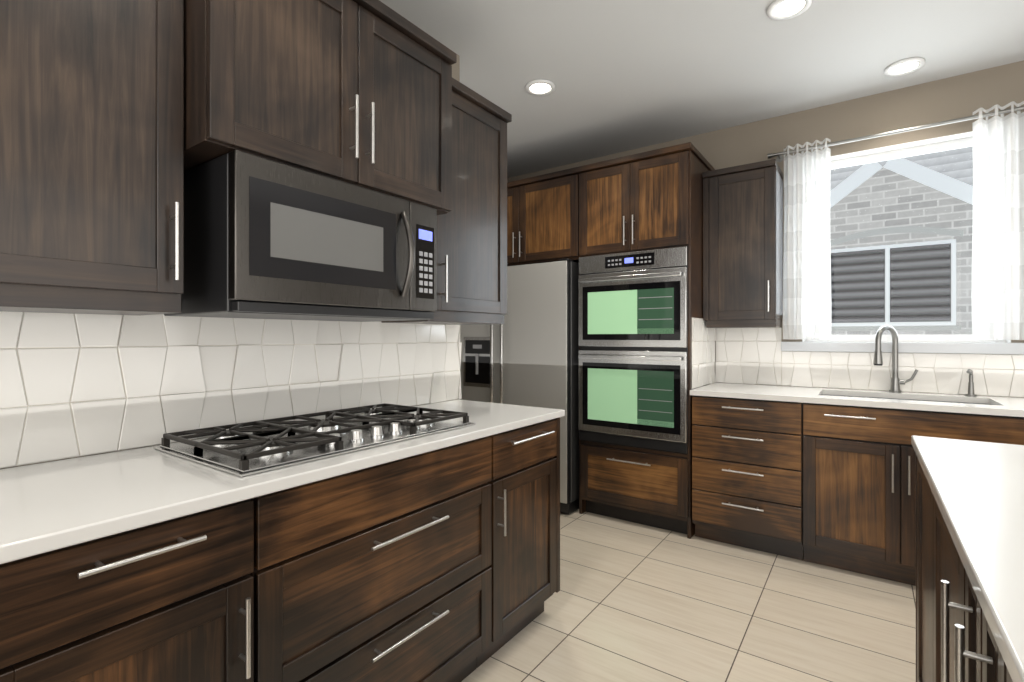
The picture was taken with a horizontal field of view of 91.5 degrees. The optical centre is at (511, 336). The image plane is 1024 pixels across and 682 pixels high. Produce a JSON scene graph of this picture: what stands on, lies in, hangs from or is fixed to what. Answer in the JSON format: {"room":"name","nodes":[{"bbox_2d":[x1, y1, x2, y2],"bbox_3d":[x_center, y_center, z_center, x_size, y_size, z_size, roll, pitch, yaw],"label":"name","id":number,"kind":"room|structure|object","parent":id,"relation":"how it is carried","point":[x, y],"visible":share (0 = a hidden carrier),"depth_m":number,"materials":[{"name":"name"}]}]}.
{"room":"kitchen","nodes":[
{"label":"kitchen","id":0,"kind":"room"},
{"bbox_2d":[0,0,459,468],"bbox_3d":[-1.824,-0.115,0.547,0.121,2.730,5.180,0,0,35],"label":"wall","id":1,"kind":"structure","parent":0,"point":[455,67],"depth_m":2.40,"materials":[{"name":"beige paint"}]},
{"bbox_2d":[0,0,183,303],"bbox_3d":[-1.122,-0.590,1.136,0.326,0.960,0.551,0,0,35],"label":"upper cabinet","id":2,"kind":"object","parent":1,"relation":"attached to","point":[91,156],"depth_m":1.12,"materials":[{"name":"brown wood"}]},
{"bbox_2d":[0,311,461,467],"bbox_3d":[-1.304,0.101,1.158,0.012,0.446,3.578,0,0,35],"label":"backsplash","id":3,"kind":"structure","parent":1,"relation":"attached to","point":[74,385],"depth_m":1.55,"materials":[{"name":"beige tile"}]},
{"bbox_2d":[184,0,456,214],"bbox_3d":[-0.645,-0.777,1.673,0.483,0.599,0.868,0,0,35],"label":"upper cabinet","id":4,"kind":"object","parent":1,"relation":"attached to","point":[357,92],"visible":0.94,"depth_m":1.47,"materials":[{"name":"brown wood"}]},
{"bbox_2d":[164,150,436,321],"bbox_3d":[-0.644,-0.269,1.662,0.498,0.410,0.725,0,0,35],"label":"microwave","id":5,"kind":"object","parent":4,"relation":"attached to","point":[264,238],"visible":1,"depth_m":1.41,"materials":[{"name":"grey metal"}]},
{"bbox_2d":[381,77,511,324],"bbox_3d":[-0.288,-0.566,2.280,0.363,1.008,0.524,0,0,35],"label":"upper cabinet","id":6,"kind":"object","parent":1,"relation":"attached to","point":[472,257],"visible":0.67,"depth_m":2.21,"materials":[{"name":"brown wood"}]},
{"bbox_2d":[461,509,915,681],"bbox_3d":[-0.441,1.300,0.657,7.600,0.100,7.360,0,0,35],"label":"floor","id":7,"kind":"structure","parent":0,"point":[629,601],"depth_m":2.21,"materials":[{"name":"tile"}]},
{"bbox_2d":[0,557,27,681],"bbox_3d":[-1.214,0.802,0.758,0.616,0.892,0.552,0,0,35],"label":"base cabinet","id":8,"kind":"object","parent":7,"relation":"on","point":[13,574],"depth_m":0.80,"materials":[{"name":"brown wood"}]},
{"bbox_2d":[28,492,275,681],"bbox_3d":[-0.970,0.802,1.101,0.616,0.892,0.533,0,0,35],"label":"base cabinet","id":9,"kind":"object","parent":7,"relation":"on","point":[192,597],"depth_m":0.98,"materials":[{"name":"brown wood"}]},
{"bbox_2d":[276,431,507,681],"bbox_3d":[-0.575,0.802,1.657,0.616,0.892,0.998,0,0,35],"label":"base cabinet","id":10,"kind":"object","parent":7,"relation":"on","point":[441,565],"depth_m":1.47,"materials":[{"name":"brown wood"}]},
{"bbox_2d":[0,399,564,563],"bbox_3d":[-1.052,0.340,0.966,0.639,0.030,3.557,0,0,35],"label":"countertop","id":11,"kind":"structure","parent":10,"relation":"on","point":[45,507],"depth_m":1.11,"materials":[{"name":"white stone"}]},
{"bbox_2d":[153,403,475,476],"bbox_3d":[-0.587,0.302,1.643,0.510,0.045,0.850,0,0,35],"label":"cooktop","id":12,"kind":"object","parent":11,"relation":"in","point":[257,447],"visible":1,"depth_m":1.48,"materials":[{"name":"silver metal"}]},
{"bbox_2d":[460,258,578,513],"bbox_3d":[0.166,0.353,3.988,0.983,1.794,0.794,0,0,35],"label":"fridge","id":13,"kind":"object","parent":7,"relation":"on","point":[525,353],"visible":0.35,"depth_m":3.58,"materials":[{"name":"grey metal"}]},
{"bbox_2d":[508,418,559,640],"bbox_3d":[-0.185,0.802,2.207,0.616,0.892,0.516,0,0,35],"label":"base cabinet","id":14,"kind":"object","parent":7,"relation":"on","point":[533,450],"depth_m":2.07,"materials":[{"name":"brown wood"}]},
{"bbox_2d":[507,166,582,513],"bbox_3d":[0.240,0.029,4.053,1.090,2.438,0.626,0,0,35],"label":"tall cabinet","id":15,"kind":"object","parent":7,"relation":"on","point":[545,211],"depth_m":3.66,"materials":[{"name":"brown wood"}]},
{"bbox_2d":[583,142,714,538],"bbox_3d":[0.959,0.029,3.543,0.770,2.438,0.626,0,0,35],"label":"tall cabinet","id":16,"kind":"object","parent":7,"relation":"on","point":[649,200],"depth_m":3.25,"materials":[{"name":"brown wood"}]},
{"bbox_2d":[578,246,687,453],"bbox_3d":[0.912,0.083,3.477,0.742,1.290,0.594,0,0,35],"label":"double oven","id":17,"kind":"object","parent":16,"relation":"in","point":[633,350],"visible":1,"depth_m":3.24,"materials":[{"name":"silver metal"}]},
{"bbox_2d":[692,395,819,563],"bbox_3d":[1.548,0.802,3.126,0.653,0.892,0.621,0,0,35],"label":"base cabinet","id":18,"kind":"object","parent":7,"relation":"on","point":[756,463],"depth_m":2.85,"materials":[{"name":"brown wood"}]},
{"bbox_2d":[690,382,1023,416],"bbox_3d":[2.369,0.340,2.530,2.688,0.030,0.645,0,0,35],"label":"countertop","id":19,"kind":"structure","parent":18,"relation":"on","point":[1007,406],"depth_m":2.72,"materials":[{"name":"white stone"}]},
{"bbox_2d":[873,325,917,392],"bbox_3d":[2.217,0.127,2.879,0.212,0.394,0.178,0,0,35],"label":"faucet","id":20,"kind":"object","parent":19,"relation":"on","point":[896,382],"visible":1,"depth_m":2.90,"materials":[{"name":"silver metal"}]},
{"bbox_2d":[822,394,990,404],"bbox_3d":[2.127,0.462,2.724,0.819,0.210,0.419,0,0,35],"label":"undermount sink","id":21,"kind":"object","parent":19,"relation":"in","point":[909,399],"visible":0.02,"depth_m":2.85,"materials":[{"name":"silver metal"}]},
{"bbox_2d":[965,369,976,396],"bbox_3d":[2.504,0.249,2.718,0.052,0.151,0.096,0,0,35],"label":"soap dispenser","id":22,"kind":"object","parent":19,"relation":"on","point":[970,386],"visible":1,"depth_m":2.73,"materials":[{"name":"silver metal"}]},
{"bbox_2d":[916,455,920,466],"bbox_3d":[1.588,0.802,1.110,1.106,0.892,0.560,0,0,35],"label":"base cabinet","id":23,"kind":"object","parent":7,"relation":"on","point":[917,461],"depth_m":1.60,"materials":[{"name":"brown wood"}]},
{"bbox_2d":[820,404,1023,585],"bbox_3d":[2.142,0.802,2.705,0.969,0.892,0.621,0,0,35],"label":"base cabinet","id":24,"kind":"object","parent":7,"relation":"on","point":[831,485],"depth_m":2.54,"materials":[{"name":"brown wood"}]},
{"bbox_2d":[916,467,944,681],"bbox_3d":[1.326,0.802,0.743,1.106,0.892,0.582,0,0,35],"label":"base cabinet","id":25,"kind":"object","parent":7,"relation":"on","point":[927,507],"depth_m":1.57,"materials":[{"name":"brown wood"}]},
{"bbox_2d":[920,519,959,681],"bbox_3d":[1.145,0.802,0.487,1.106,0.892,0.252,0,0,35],"label":"base cabinet","id":26,"kind":"object","parent":7,"relation":"on","point":[935,538],"depth_m":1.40,"materials":[{"name":"brown wood"}]},
{"bbox_2d":[932,555,976,681],"bbox_3d":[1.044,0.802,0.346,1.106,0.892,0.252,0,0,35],"label":"base cabinet","id":27,"kind":"object","parent":7,"relation":"on","point":[949,574],"depth_m":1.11,"materials":[{"name":"brown wood"}]},
{"bbox_2d":[944,591,1012,681],"bbox_3d":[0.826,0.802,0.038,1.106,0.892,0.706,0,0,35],"label":"base cabinet","id":28,"kind":"object","parent":7,"relation":"on","point":[955,640],"depth_m":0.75,"materials":[{"name":"brown wood"}]},
{"bbox_2d":[911,435,1023,681],"bbox_3d":[0.809,0.340,-0.033,1.113,0.030,3.343,0,0,35],"label":"countertop","id":29,"kind":"structure","parent":28,"relation":"on","point":[977,488],"depth_m":0.90,"materials":[{"name":"white stone"}]},
{"bbox_2d":[380,0,1023,177],"bbox_3d":[-0.441,-1.530,0.657,7.600,0.100,7.360,0,0,35],"label":"ceiling","id":30,"kind":"structure","parent":0,"point":[624,75],"depth_m":2.63,"materials":[{"name":"grey paint"}]},
{"bbox_2d":[525,79,554,95],"bbox_3d":[0.167,-1.474,2.947,0.176,0.011,0.176,0,0,35],"label":"recessed light","id":31,"kind":"object","parent":30,"relation":"in","point":[540,87],"visible":1,"depth_m":2.94,"materials":[{"name":"white plastic"}]},
{"bbox_2d":[767,0,811,20],"bbox_3d":[1.237,-1.474,2.225,0.176,0.011,0.176,0,0,35],"label":"recessed light","id":32,"kind":"object","parent":30,"relation":"in","point":[778,10],"visible":0.98,"depth_m":2.24,"materials":[{"name":"white plastic"}]},
{"bbox_2d":[884,57,924,76],"bbox_3d":[2.142,-1.474,2.723,0.176,0.011,0.176,0,0,35],"label":"recessed light","id":33,"kind":"object","parent":30,"relation":"in","point":[905,66],"visible":0.98,"depth_m":2.72,"materials":[{"name":"white plastic"}]},
{"bbox_2d":[508,60,1023,397],"bbox_3d":[1.617,-0.115,3.555,7.500,2.730,0.150,0,0,35],"label":"wall","id":34,"kind":"structure","parent":0,"point":[928,102],"depth_m":3.06,"materials":[{"name":"beige paint"}]},
{"bbox_2d":[692,317,715,388],"bbox_3d":[1.287,0.101,3.327,0.012,0.446,0.572,0,0,35],"label":"backsplash","id":35,"kind":"structure","parent":34,"relation":"attached to","point":[703,353],"depth_m":3.29,"materials":[{"name":"beige tile"}]},
{"bbox_2d":[702,159,782,327],"bbox_3d":[1.526,-0.574,3.294,0.429,1.023,0.373,0,0,35],"label":"upper cabinet","id":36,"kind":"object","parent":34,"relation":"attached to","point":[742,246],"visible":0.98,"depth_m":3.17,"materials":[{"name":"brown wood"}]},
{"bbox_2d":[716,328,781,384],"bbox_3d":[1.628,0.101,3.447,0.418,0.446,0.012,0,0,35],"label":"backsplash","id":37,"kind":"structure","parent":34,"relation":"attached to","point":[748,355],"depth_m":3.44,"materials":[{"name":"beige tile"}]},
{"bbox_2d":[768,106,1023,161],"bbox_3d":[2.270,-1.192,2.925,1.369,0.043,0.120,0,0,35],"label":"curtain rod","id":38,"kind":"object","parent":34,"relation":"attached to","point":[779,158],"visible":1,"depth_m":2.89,"materials":[{"name":"silver metal"}]},
{"bbox_2d":[783,138,830,338],"bbox_3d":[1.865,-0.607,3.160,0.268,1.243,0.056,0,0,35],"label":"curtain","id":39,"kind":"object","parent":38,"relation":"hanging from","point":[807,283],"visible":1,"depth_m":3.15,"materials":[{"name":"white fabric"}]},
{"bbox_2d":[971,101,1023,339],"bbox_3d":[2.628,-0.607,2.618,0.314,1.243,0.057,0,0,35],"label":"curtain","id":40,"kind":"object","parent":38,"relation":"hanging from","point":[997,296],"visible":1,"depth_m":2.65,"materials":[{"name":"white fabric"}]},
{"bbox_2d":[781,342,1023,354],"bbox_3d":[2.771,0.062,2.693,2.320,0.062,0.140,0,0,35],"label":"window sill","id":41,"kind":"structure","parent":34,"relation":"attached to","point":[964,347],"depth_m":2.90,"materials":[{"name":"grey paint"}]},
{"bbox_2d":[782,351,1023,397],"bbox_3d":[2.744,0.209,2.655,2.320,0.229,0.012,0,0,35],"label":"backsplash","id":42,"kind":"structure","parent":34,"relation":"attached to","point":[1002,375],"depth_m":2.93,"materials":[{"name":"beige tile"}]},
{"bbox_2d":[802,131,1010,342],"bbox_3d":[2.338,-0.560,3.033,0.979,1.180,0.136,0,0,35],"label":"window","id":43,"kind":"structure","parent":34,"relation":"in","point":[944,143],"depth_m":3.02,"materials":[{"name":"white"}]},
{"label":"outside","id":44,"kind":"structure","parent":0,"visible":0},
{"bbox_2d":[805,146,1004,342],"bbox_3d":[4.383,-2.000,4.860,17.000,8.500,5.100,0,0,35],"label":"neighbor house","id":45,"kind":"structure","parent":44,"point":[927,324],"depth_m":7.06,"materials":[{"name":"white brick"}]}
]}

